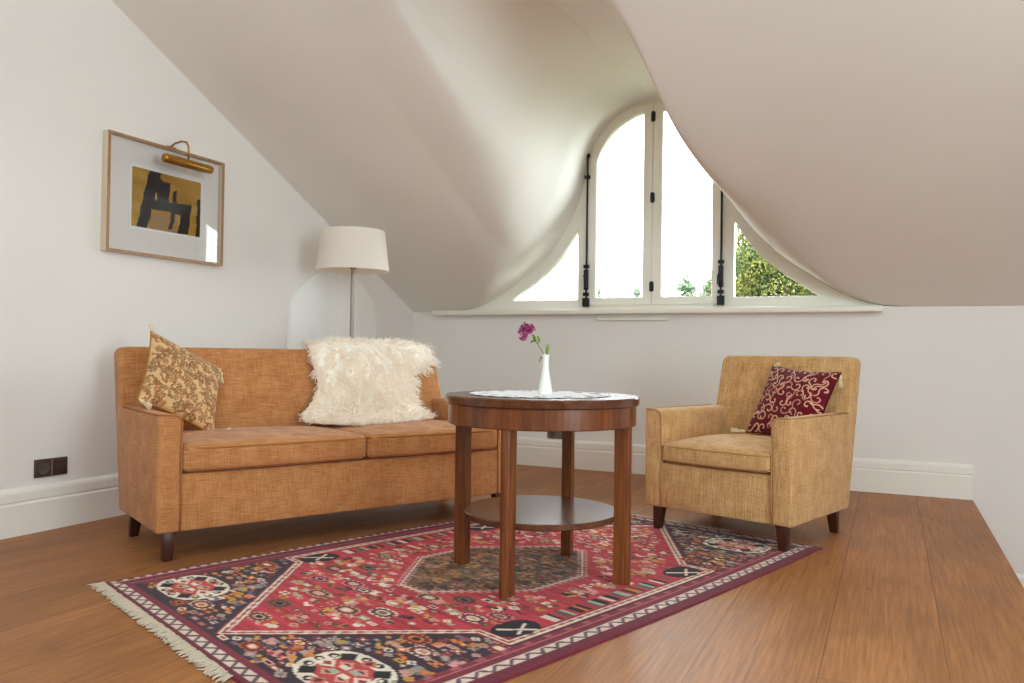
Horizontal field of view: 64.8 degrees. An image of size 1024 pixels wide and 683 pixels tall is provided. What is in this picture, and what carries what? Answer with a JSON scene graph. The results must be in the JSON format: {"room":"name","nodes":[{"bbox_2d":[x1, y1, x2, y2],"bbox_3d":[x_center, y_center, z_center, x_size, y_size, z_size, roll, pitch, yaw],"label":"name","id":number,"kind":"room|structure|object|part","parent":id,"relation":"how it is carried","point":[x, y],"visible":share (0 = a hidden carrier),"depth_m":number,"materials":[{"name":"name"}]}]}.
{"room":"living room","nodes":[
{"label":"living room","id":0,"kind":"room"},
{"bbox_2d":[0,0,412,490],"bbox_3d":[-2.457,-0.690,3.309,0.150,3.610,7.750,0,-1,25],"label":"wall","id":1,"kind":"structure","parent":0,"point":[72,71],"depth_m":3.97,"materials":[{"name":"white paint"}]},
{"bbox_2d":[34,456,67,477],"bbox_3d":[-2.155,0.587,3.775,0.016,0.083,0.162,0,-1,25],"label":"wall socket","id":2,"kind":"object","parent":1,"relation":"attached to","point":[58,465],"visible":1,"depth_m":3.77,"materials":[{"name":"brown plastic"}]},
{"bbox_2d":[38,462,49,473],"bbox_3d":[-2.167,0.587,3.736,0.006,0.056,0.056,0,-1,25],"label":"outlet","id":3,"kind":"object","parent":2,"relation":"attached to","point":[43,467],"depth_m":3.74,"materials":[{"name":"brown plastic"}]},
{"bbox_2d":[0,473,125,539],"bbox_3d":[-2.431,0.758,3.182,0.022,0.212,7.600,0,-1,25],"label":"baseboard","id":4,"kind":"structure","parent":1,"relation":"attached to","point":[38,508],"depth_m":3.79,"materials":[{"name":"white paint"}]},
{"bbox_2d":[100,129,224,265],"bbox_3d":[-1.857,-0.744,4.350,0.046,0.599,0.767,0,-1,25],"label":"framed picture","id":5,"kind":"object","parent":1,"relation":"attached to","point":[151,206],"visible":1,"depth_m":4.31,"materials":[{"name":"white paper"}]},
{"bbox_2d":[131,166,200,236],"bbox_3d":[-1.863,-0.747,4.364,0.001,0.308,0.458,0,-1,25],"label":"print","id":6,"kind":"object","parent":5,"relation":"attached to","point":[162,202],"depth_m":4.35},
{"bbox_2d":[161,140,213,173],"bbox_3d":[-1.787,-1.004,4.345,0.176,0.155,0.330,0,-1,25],"label":"picture light","id":7,"kind":"object","parent":1,"relation":"attached to","point":[168,158],"visible":0.94,"depth_m":4.31,"materials":[{"name":"gold metal"}]},
{"bbox_3d":[-1.789,-1.027,4.346,0.143,0.110,0.011,0,-1,25],"label":"arm","id":8,"kind":"part","parent":7,"relation":"part of","materials":[{"name":"gold metal"}]},
{"bbox_3d":[-1.730,-0.950,4.317,0.048,0.048,0.330,0,-1,25],"label":"lamp shade","id":9,"kind":"part","parent":7,"relation":"part of","materials":[{"name":"gold metal"}]},
{"bbox_2d":[287,272,375,348],"bbox_3d":[-1.248,0.103,5.680,0.030,1.190,0.964,0,-1,25],"label":"wall niche","id":10,"kind":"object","parent":1,"relation":"in","point":[320,305],"depth_m":5.58,"materials":[{"name":"white paint"}]},
{"bbox_2d":[0,465,1023,682],"bbox_3d":[-0.632,1.301,2.325,4.015,0.850,7.600,0,-1,25],"label":"floor","id":11,"kind":"structure","parent":0,"point":[908,588],"depth_m":2.76,"materials":[{"name":"brown wood"}]},
{"bbox_2d":[114,347,500,561],"bbox_3d":[-0.955,0.469,4.050,1.778,0.858,0.892,1,-1,-38],"label":"sofa","id":12,"kind":"object","parent":11,"relation":"on","point":[175,475],"visible":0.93,"depth_m":3.66,"materials":[{"name":"fabric"}]},
{"bbox_3d":[-1.702,0.821,3.649,0.052,0.120,0.055,1,-1,-38],"label":"leg","id":13,"kind":"part","parent":12,"relation":"part of","materials":[{"name":"brown wood"}]},
{"bbox_3d":[-1.571,0.527,3.470,0.092,0.470,0.688,1,-1,-38],"label":"arm","id":14,"kind":"part","parent":12,"relation":"part of","materials":[{"name":"fabric"}]},
{"bbox_3d":[-1.382,0.819,3.242,0.052,0.120,0.052,1,-1,-38],"label":"leg","id":15,"kind":"part","parent":12,"relation":"part of","materials":[{"name":"brown wood"}]},
{"bbox_2d":[137,324,230,429],"bbox_3d":[-1.503,0.178,3.701,0.279,0.512,0.522,0,-1,38],"label":"throw cushion","id":16,"kind":"object","parent":12,"relation":"on","point":[177,381],"visible":0.99,"depth_m":3.65,"materials":[{"name":"fabric"}]},
{"bbox_2d":[182,426,365,471],"bbox_3d":[-1.171,0.471,3.708,0.839,0.132,0.617,1,-1,-38],"label":"seat cushion","id":17,"kind":"object","parent":12,"relation":"on","point":[264,448],"depth_m":3.49,"materials":[{"name":"fabric"}]},
{"bbox_3d":[-1.124,0.410,4.267,1.774,0.740,0.343,1,-1,-38],"label":"backrest","id":18,"kind":"part","parent":12,"relation":"part of","materials":[{"name":"fabric"}]},
{"bbox_2d":[299,335,440,425],"bbox_3d":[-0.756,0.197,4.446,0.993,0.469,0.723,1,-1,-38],"label":"throw cushion","id":19,"kind":"object","parent":12,"relation":"on","point":[364,381],"visible":1,"depth_m":4.42,"materials":[{"name":"white fur"}]},
{"bbox_2d":[319,420,496,457],"bbox_3d":[-0.545,0.487,4.200,0.769,0.132,0.617,1,-1,-38],"label":"seat cushion","id":20,"kind":"object","parent":12,"relation":"on","point":[422,438],"depth_m":3.94,"materials":[{"name":"fabric"}]},
{"bbox_3d":[-0.247,0.561,4.509,0.092,0.470,0.688,1,-1,-38],"label":"arm","id":21,"kind":"part","parent":12,"relation":"part of","materials":[{"name":"fabric"}]},
{"bbox_3d":[-0.081,0.853,4.264,0.052,0.120,0.052,1,-1,-38],"label":"leg","id":22,"kind":"part","parent":12,"relation":"part of","materials":[{"name":"brown wood"}]},
{"bbox_2d":[316,226,388,339],"bbox_3d":[-1.024,0.104,5.144,0.460,1.618,0.460,0,-1,25],"label":"floor lamp","id":23,"kind":"object","parent":11,"relation":"on","point":[353,250],"visible":0.68,"depth_m":4.98,"materials":[{"name":"white fabric"}]},
{"bbox_3d":[-1.015,-0.577,5.154,0.460,0.256,0.460,0,-1,25],"label":"lamp shade","id":24,"kind":"part","parent":23,"relation":"part of","materials":[{"name":"white fabric"}]},
{"bbox_2d":[87,514,822,682],"bbox_3d":[-0.045,0.891,3.196,2.621,0.010,1.611,2,-1,-45],"label":"area rug","id":25,"kind":"object","parent":11,"relation":"on","point":[395,606],"visible":0.79,"depth_m":2.75,"materials":[{"name":"fabric"}]},
{"bbox_2d":[445,390,639,598],"bbox_3d":[0.111,0.548,3.109,0.746,0.686,0.746,0,-1,23],"label":"round table","id":26,"kind":"object","parent":25,"relation":"on","point":[565,513],"visible":0.93,"depth_m":2.93,"materials":[{"name":"brown wood"}]},
{"bbox_3d":[-0.201,0.596,3.242,0.059,0.586,0.042,0,-1,23],"label":"leg","id":27,"kind":"part","parent":26,"relation":"part of","materials":[{"name":"brown wood"}]},
{"bbox_3d":[-0.017,0.592,2.809,0.042,0.586,0.059,0,-1,23],"label":"leg","id":28,"kind":"part","parent":26,"relation":"part of","materials":[{"name":"brown wood"}]},
{"bbox_2d":[463,495,613,531],"bbox_3d":[0.110,0.655,3.107,0.594,0.024,0.594,0,-1,23],"label":"shelf","id":29,"kind":"object","parent":26,"relation":"attached to","point":[542,513],"depth_m":3.02,"materials":[{"name":"brown wood"}]},
{"bbox_2d":[470,390,608,397],"bbox_3d":[0.107,0.202,3.118,0.544,0.003,0.540,1,-1,-23],"label":"doily","id":30,"kind":"object","parent":26,"relation":"on","point":[506,393],"visible":0.88,"depth_m":3.07,"materials":[{"name":"fabric"}]},
{"bbox_2d":[538,354,551,393],"bbox_3d":[0.129,0.126,3.102,0.056,0.152,0.056,0,-1,25],"label":"bud vase","id":31,"kind":"object","parent":30,"relation":"on","point":[545,387],"visible":0.97,"depth_m":3.09,"materials":[{"name":"white ceramic"}]},
{"bbox_2d":[518,322,548,362],"bbox_3d":[0.076,0.023,3.094,0.112,0.197,0.074,0,-1,25],"label":"flower","id":32,"kind":"object","parent":31,"relation":"in","point":[527,328],"visible":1,"depth_m":3.10,"materials":[{"name":"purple plant"}]},
{"bbox_3d":[0.239,0.605,3.407,0.042,0.586,0.059,0,-1,23],"label":"leg","id":33,"kind":"part","parent":26,"relation":"part of","materials":[{"name":"brown wood"}]},
{"bbox_3d":[0.410,0.601,2.980,0.059,0.586,0.042,0,-1,23],"label":"leg","id":34,"kind":"part","parent":26,"relation":"part of","materials":[{"name":"brown wood"}]},
{"bbox_2d":[645,355,860,551],"bbox_3d":[1.211,0.499,4.019,0.748,0.858,0.892,0,-1,43],"label":"armchair","id":35,"kind":"object","parent":11,"relation":"on","point":[799,473],"visible":1,"depth_m":3.80,"materials":[{"name":"brown fabric"}]},
{"bbox_3d":[0.725,0.856,3.953,0.051,0.113,0.051,0,-1,43],"label":"leg","id":36,"kind":"part","parent":35,"relation":"part of","materials":[{"name":"brown wood"}]},
{"bbox_3d":[0.937,0.573,4.203,0.092,0.470,0.743,0,-1,43],"label":"arm","id":37,"kind":"part","parent":35,"relation":"part of"},
{"bbox_2d":[662,434,772,473],"bbox_3d":[1.119,0.524,3.919,0.570,0.126,0.617,0,-1,43],"label":"seat cushion","id":38,"kind":"object","parent":35,"relation":"on","point":[716,453],"depth_m":3.72,"materials":[{"name":"beige fabric"}]},
{"bbox_3d":[1.185,0.856,3.529,0.051,0.113,0.051,0,-1,43],"label":"leg","id":39,"kind":"part","parent":35,"relation":"part of","materials":[{"name":"brown wood"}]},
{"bbox_2d":[730,362,843,434],"bbox_3d":[1.385,0.302,4.088,0.264,0.391,0.494,1,-1,-38],"label":"throw cushion","id":40,"kind":"object","parent":35,"relation":"on","point":[787,392],"visible":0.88,"depth_m":4.04,"materials":[{"name":"fabric"}]},
{"bbox_3d":[1.413,0.446,4.238,0.744,0.740,0.298,0,-1,43],"label":"backrest","id":41,"kind":"part","parent":35,"relation":"part of","materials":[{"name":"beige fabric"}]},
{"bbox_3d":[1.417,0.574,3.761,0.092,0.470,0.743,0,-1,43],"label":"arm","id":42,"kind":"part","parent":35,"relation":"part of"},
{"bbox_3d":[1.566,0.871,3.943,0.052,0.120,0.055,0,-1,43],"label":"leg","id":43,"kind":"part","parent":35,"relation":"part of","materials":[{"name":"brown wood"}]},
{"bbox_2d":[112,0,1023,311],"bbox_3d":[0.558,-1.366,1.896,6.800,2.144,7.730,0,-1,25],"label":"ceiling","id":44,"kind":"structure","parent":0,"point":[876,147],"depth_m":4.25,"materials":[{"name":"paint"}]},
{"bbox_2d":[413,306,1023,573],"bbox_3d":[2.194,0.794,5.291,6.600,2.032,0.150,0,-1,25],"label":"wall","id":45,"kind":"structure","parent":0,"point":[938,384],"depth_m":5.21,"materials":[{"name":"white paint"}]},
{"bbox_2d":[547,432,561,438],"bbox_3d":[0.340,0.689,6.072,0.162,0.083,0.016,0,-1,25],"label":"wall socket","id":46,"kind":"object","parent":45,"relation":"attached to","point":[557,435],"visible":0.45,"depth_m":6.08,"materials":[{"name":"brown plastic"}]},
{"bbox_2d":[432,100,890,320],"bbox_3d":[0.914,-0.950,5.843,3.321,1.597,0.192,0,-1,25],"label":"window","id":47,"kind":"structure","parent":45,"relation":"in","point":[584,224],"depth_m":5.80,"materials":[{"name":"white paint"}]},
{"bbox_3d":[0.801,-0.994,5.932,0.488,1.457,0.060,0,-1,25],"label":"sash","id":48,"kind":"part","parent":47,"relation":"part of","materials":[{"name":"white paint"}]},
{"bbox_3d":[0.866,-0.162,5.836,0.522,0.020,0.030,0,-1,25],"label":"wall rail","id":49,"kind":"part","parent":47,"relation":"part of","materials":[{"name":"white paint"}]},
{"bbox_3d":[0.867,-0.217,5.809,3.275,0.039,0.120,0,-1,25],"label":"sill","id":50,"kind":"part","parent":47,"relation":"part of","materials":[{"name":"white paint"}]},
{"bbox_3d":[1.244,-0.991,5.724,0.488,1.457,0.060,0,-1,25],"label":"sash","id":51,"kind":"part","parent":47,"relation":"part of","materials":[{"name":"white paint"}]},
{"bbox_3d":[1.421,-0.438,5.541,0.030,0.093,0.043,0,-1,25],"label":"handle","id":52,"kind":"part","parent":47,"relation":"part of","materials":[{"name":"black metal"}]},
{"bbox_2d":[517,436,972,499],"bbox_3d":[0.995,0.845,5.758,3.990,0.212,0.022,0,-1,25],"label":"baseboard","id":53,"kind":"structure","parent":45,"relation":"attached to","point":[915,478],"depth_m":5.14,"materials":[{"name":"white paint"}]},
{"bbox_2d":[1016,573,1023,586],"bbox_3d":[3.967,1.496,4.348,2.580,0.212,0.022,0,-1,25],"label":"baseboard","id":54,"kind":"structure","parent":45,"relation":"attached to","point":[1020,576],"depth_m":4.79,"materials":[{"name":"white paint"}]},
{"label":"outside","id":55,"kind":"structure","parent":0,"visible":0},
{"bbox_3d":[12.200,4.639,34.405,80.000,0.200,58.500,0,-1,25],"label":"ground","id":56,"kind":"structure","parent":55,"visible":0},
{"bbox_2d":[598,288,602,297],"bbox_3d":[3.244,1.117,31.753,1.694,6.517,1.681,1,-1,-18],"label":"tree","id":57,"kind":"object","parent":56,"relation":"on","point":[599,289],"visible":0.04,"depth_m":31.60,"materials":[{"name":"green plant"}]},
{"bbox_2d":[632,286,641,296],"bbox_3d":[4.833,1.097,31.915,1.486,6.607,1.599,1,-1,-18],"label":"tree","id":58,"kind":"object","parent":56,"relation":"on","point":[636,292],"visible":0.12,"depth_m":31.87,"materials":[{"name":"green plant"}]},
{"bbox_2d":[676,274,697,295],"bbox_3d":[6.260,0.948,29.926,2.676,6.885,2.670,0,-1,25],"label":"tree","id":59,"kind":"object","parent":56,"relation":"on","point":[687,287],"visible":0.16,"depth_m":29.68,"materials":[{"name":"green plant"}]},
{"bbox_2d":[698,279,710,295],"bbox_3d":[6.414,1.145,25.835,1.912,6.372,2.046,0,-1,25],"label":"tree","id":60,"kind":"object","parent":56,"relation":"on","point":[705,285],"visible":0.02,"depth_m":25.86,"materials":[{"name":"green plant"}]},
{"bbox_2d":[690,224,817,296],"bbox_3d":[4.454,0.818,13.159,6.046,7.048,5.583,1,-1,17],"label":"tree","id":61,"kind":"object","parent":56,"relation":"on","point":[757,277],"visible":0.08,"depth_m":12.91,"materials":[{"name":"green plant"}]}
]}

